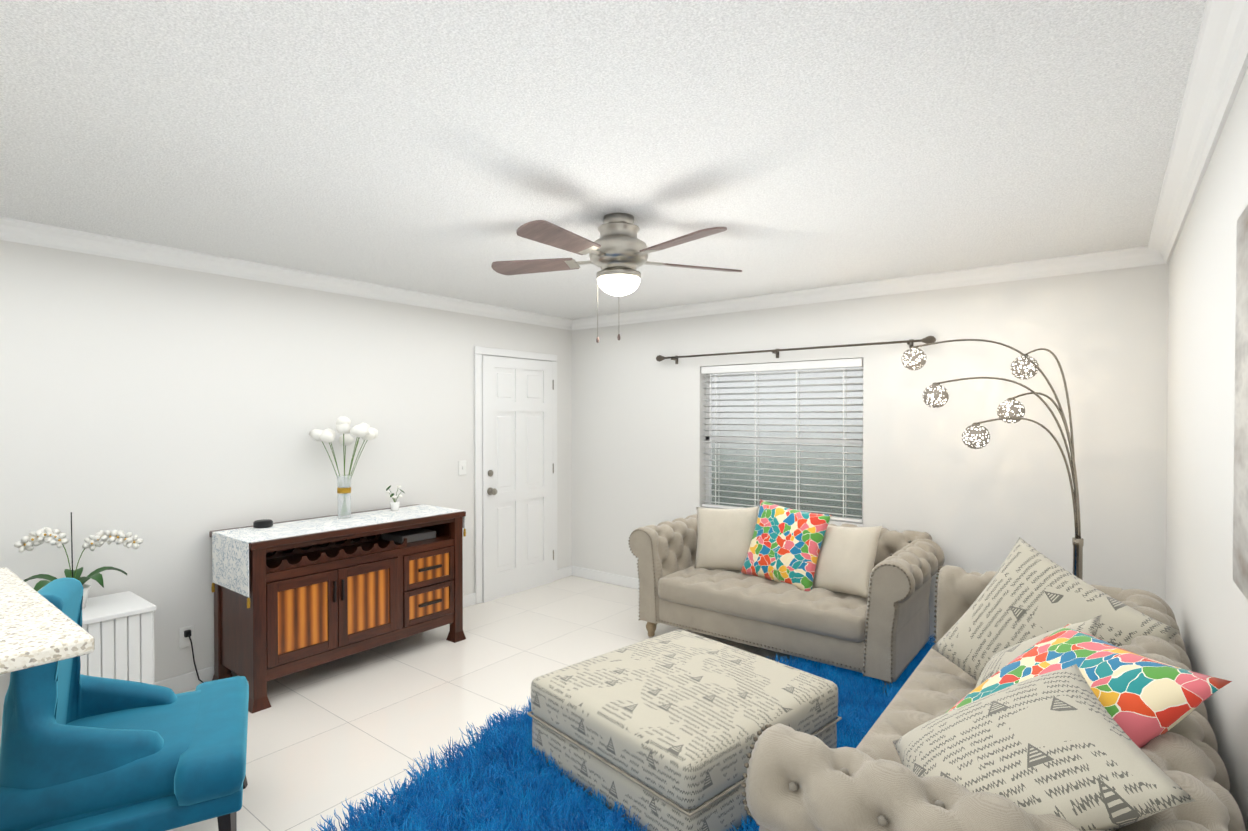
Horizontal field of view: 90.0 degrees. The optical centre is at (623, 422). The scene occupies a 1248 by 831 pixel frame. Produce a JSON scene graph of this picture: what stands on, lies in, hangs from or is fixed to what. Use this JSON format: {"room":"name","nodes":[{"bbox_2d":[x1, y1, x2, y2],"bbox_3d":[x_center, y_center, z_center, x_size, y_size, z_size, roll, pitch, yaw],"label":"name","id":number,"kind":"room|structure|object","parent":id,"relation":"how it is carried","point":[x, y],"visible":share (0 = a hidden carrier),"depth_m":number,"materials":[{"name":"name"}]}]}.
{"room":"living room","nodes":[
{"label":"living room","id":0,"kind":"room"},
{"bbox_2d":[0,567,94,674],"bbox_3d":[-2.391,1.006,0.656,1.040,1.050,2.650,1,1,38],"label":"countertop","id":1,"kind":"structure","parent":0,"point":[37,628],"depth_m":1.41,"materials":[{"name":"stone"}]},
{"bbox_2d":[0,240,571,725],"bbox_3d":[-2.711,0.281,3.273,0.160,2.440,7.330,1,1,38],"label":"wall","id":2,"kind":"structure","parent":0,"point":[172,418],"depth_m":3.54,"materials":[{"name":"white paint"}]},
{"bbox_2d":[179,625,203,682],"bbox_3d":[-2.402,1.317,3.501,0.062,0.352,0.142,1,1,38],"label":"electrical outlet","id":3,"kind":"object","parent":2,"relation":"attached to","point":[186,636],"visible":0.94,"depth_m":3.48,"materials":[{"name":"white plastic"}]},
{"bbox_2d":[0,593,475,745],"bbox_3d":[-2.998,1.459,2.773,0.014,0.095,5.845,1,1,38],"label":"baseboard","id":4,"kind":"structure","parent":2,"relation":"attached to","point":[183,683],"depth_m":3.50,"materials":[{"name":"white wood"}]},
{"bbox_2d":[0,217,571,329],"bbox_3d":[-2.612,-0.893,3.184,0.090,0.090,7.010,1,1,38],"label":"crown molding","id":5,"kind":"structure","parent":2,"relation":"attached to","point":[13,230],"depth_m":3.64,"materials":[{"name":"white"}]},
{"bbox_2d":[459,460,465,474],"bbox_3d":[-1.285,0.362,4.972,0.014,0.115,0.072,1,1,38],"label":"light switch","id":6,"kind":"object","parent":2,"relation":"attached to","point":[462,467],"visible":1,"depth_m":4.97,"materials":[{"name":"white plastic"}]},
{"bbox_2d":[474,346,556,603],"bbox_3d":[-0.887,0.426,5.417,0.098,2.100,0.950,1,1,38],"label":"door","id":7,"kind":"structure","parent":2,"relation":"attached to","point":[515,424],"depth_m":5.38,"materials":[{"name":"white wood"}]},
{"bbox_2d":[167,576,837,830],"bbox_3d":[-0.940,1.567,1.917,4.640,0.100,7.330,1,1,38],"label":"floor","id":8,"kind":"structure","parent":0,"point":[325,740],"depth_m":3.43,"materials":[{"name":"tile"}]},
{"bbox_2d":[80,591,155,684],"bbox_3d":[-2.566,1.195,2.963,0.422,0.620,0.464,1,1,38],"label":"base cabinet","id":9,"kind":"object","parent":8,"relation":"on","point":[119,627],"visible":0.31,"depth_m":2.94,"materials":[{"name":"white wood"}]},
{"bbox_2d":[14,512,142,608],"bbox_3d":[-2.597,0.653,2.982,0.376,0.460,0.456,1,1,38],"label":"orchid pot","id":10,"kind":"object","parent":9,"relation":"on","point":[56,537],"visible":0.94,"depth_m":2.95,"materials":[{"name":"white ceramic"}]},
{"bbox_2d":[0,578,248,830],"bbox_3d":[-1.725,1.027,2.127,0.755,0.986,0.760,0,1,-30],"label":"accent chair","id":11,"kind":"object","parent":8,"relation":"on","point":[79,751],"visible":0.92,"depth_m":1.94,"materials":[{"name":"teal fabric"}]},
{"bbox_2d":[209,504,465,713],"bbox_3d":[-1.722,1.052,3.920,0.563,0.884,1.388,1,1,38],"label":"sideboard","id":12,"kind":"object","parent":8,"relation":"on","point":[292,596],"visible":0.98,"depth_m":3.60,"materials":[{"name":"brown wood"}]},
{"bbox_2d":[253,519,272,527],"bbox_3d":[-2.114,0.593,3.656,0.100,0.038,0.100,1,1,38],"label":"speaker","id":13,"kind":"object","parent":12,"relation":"on","point":[264,523],"visible":1,"depth_m":3.62},
{"bbox_2d":[309,416,377,518],"bbox_3d":[-1.752,0.284,4.014,0.393,0.648,0.446,1,1,38],"label":"vase","id":14,"kind":"object","parent":12,"relation":"on","point":[364,431],"visible":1,"depth_m":3.95,"materials":[{"name":"white plant"}]},
{"bbox_2d":[385,485,404,510],"bbox_3d":[-1.579,0.517,4.288,0.123,0.176,0.138,1,1,38],"label":"plant pot","id":15,"kind":"object","parent":12,"relation":"on","point":[394,504],"visible":1,"depth_m":4.27,"materials":[{"name":"white ceramic"}]},
{"bbox_2d":[311,634,934,830],"bbox_3d":[0.302,1.501,2.719,1.700,0.012,4.100,1,1,38],"label":"rug","id":16,"kind":"object","parent":8,"relation":"on","point":[500,777],"visible":0.29,"depth_m":2.43,"materials":[{"name":"blue carpet"}]},
{"bbox_2d":[527,629,841,830],"bbox_3d":[0.255,1.283,2.689,0.973,0.417,0.943,-1,1,-42],"label":"ottoman","id":17,"kind":"object","parent":16,"relation":"on","point":[658,733],"visible":0.77,"depth_m":2.42,"materials":[{"name":"fabric"}]},
{"bbox_2d":[628,499,944,693],"bbox_3d":[1.045,1.004,4.147,1.847,0.942,0.977,1,1,38],"label":"loveseat","id":18,"kind":"object","parent":16,"relation":"on","point":[816,587],"visible":1,"depth_m":3.87,"materials":[{"name":"fabric"}]},
{"bbox_2d":[901,339,1083,579],"bbox_3d":[2.050,0.517,3.362,1.011,1.966,0.366,0,1,21],"label":"floor lamp","id":19,"kind":"object","parent":8,"relation":"on","point":[975,435],"visible":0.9,"depth_m":3.31,"materials":[{"name":"silver metal"}]},
{"bbox_2d":[741,537,1245,830],"bbox_3d":[1.289,0.985,2.031,0.887,1.028,2.236,1,1,38],"label":"sofa","id":20,"kind":"object","parent":8,"relation":"on","point":[1038,691],"visible":1,"depth_m":1.41,"materials":[{"name":"fabric"}]},
{"bbox_2d":[0,0,1206,318],"bbox_3d":[-0.940,-0.973,1.888,4.640,0.100,7.330,1,1,38],"label":"ceiling","id":21,"kind":"structure","parent":0,"point":[446,148],"depth_m":1.99,"materials":[{"name":"white paint"}]},
{"bbox_2d":[491,213,741,342],"bbox_3d":[-0.040,-0.647,2.807,1.205,0.571,1.176,1,1,38],"label":"fan","id":22,"kind":"object","parent":21,"relation":"hanging from","point":[618,251],"visible":1,"depth_m":2.76,"materials":[{"name":"brown wood"}]},
{"bbox_2d":[572,263,1168,636],"bbox_3d":[1.255,0.264,4.737,4.320,2.440,0.160,1,1,38],"label":"wall","id":23,"kind":"structure","parent":0,"point":[638,444],"depth_m":3.97,"materials":[{"name":"white paint"}]},
{"bbox_2d":[569,566,934,644],"bbox_3d":[1.190,1.437,4.691,4.290,0.095,0.014,1,1,38],"label":"baseboard","id":24,"kind":"structure","parent":23,"relation":"attached to","point":[601,576],"depth_m":5.73,"materials":[{"name":"white wood"}]},
{"bbox_2d":[701,358,862,526],"bbox_3d":[1.179,0.134,4.777,1.310,1.180,0.148,1,1,38],"label":"window blinds","id":25,"kind":"object","parent":23,"relation":"attached to","point":[709,371],"visible":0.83,"depth_m":4.74,"materials":[{"name":"white plastic"}]},
{"bbox_2d":[656,336,935,363],"bbox_3d":[1.143,-0.524,4.648,2.164,0.078,0.100,1,1,38],"label":"curtain rod","id":26,"kind":"object","parent":23,"relation":"attached to","point":[909,342],"visible":0.98,"depth_m":4.48,"materials":[{"name":"grey metal"}]},
{"bbox_2d":[572,247,1143,330],"bbox_3d":[1.178,-0.909,4.625,4.140,0.090,0.090,1,1,38],"label":"crown molding","id":27,"kind":"structure","parent":23,"relation":"attached to","point":[1130,257],"depth_m":4.14,"materials":[{"name":"white"}]},
{"bbox_2d":[1165,67,1247,830],"bbox_3d":[0.832,0.312,0.531,0.160,2.440,7.330,1,1,38],"label":"wall","id":28,"kind":"structure","parent":0,"point":[1206,600],"depth_m":1.93,"materials":[{"name":"white paint"}]},
{"bbox_2d":[1144,0,1247,265],"bbox_3d":[0.733,-0.863,0.594,0.090,0.090,7.010,1,1,38],"label":"crown molding","id":29,"kind":"structure","parent":28,"relation":"attached to","point":[1218,68],"depth_m":1.77,"materials":[{"name":"white"}]},
{"bbox_2d":[1233,205,1247,599],"bbox_3d":[1.058,-0.043,0.978,0.030,0.800,1.000,1,1,38],"label":"picture","id":30,"kind":"object","parent":28,"relation":"attached to","point":[1240,540],"visible":1,"depth_m":1.31,"materials":[{"name":"canvas"}]},
{"label":"outside","id":31,"kind":"structure","parent":0,"visible":0},
{"bbox_2d":[712,367,862,518],"bbox_3d":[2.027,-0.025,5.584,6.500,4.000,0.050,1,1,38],"label":"window","id":32,"kind":"structure","parent":31,"point":[787,460],"depth_m":5.91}
]}

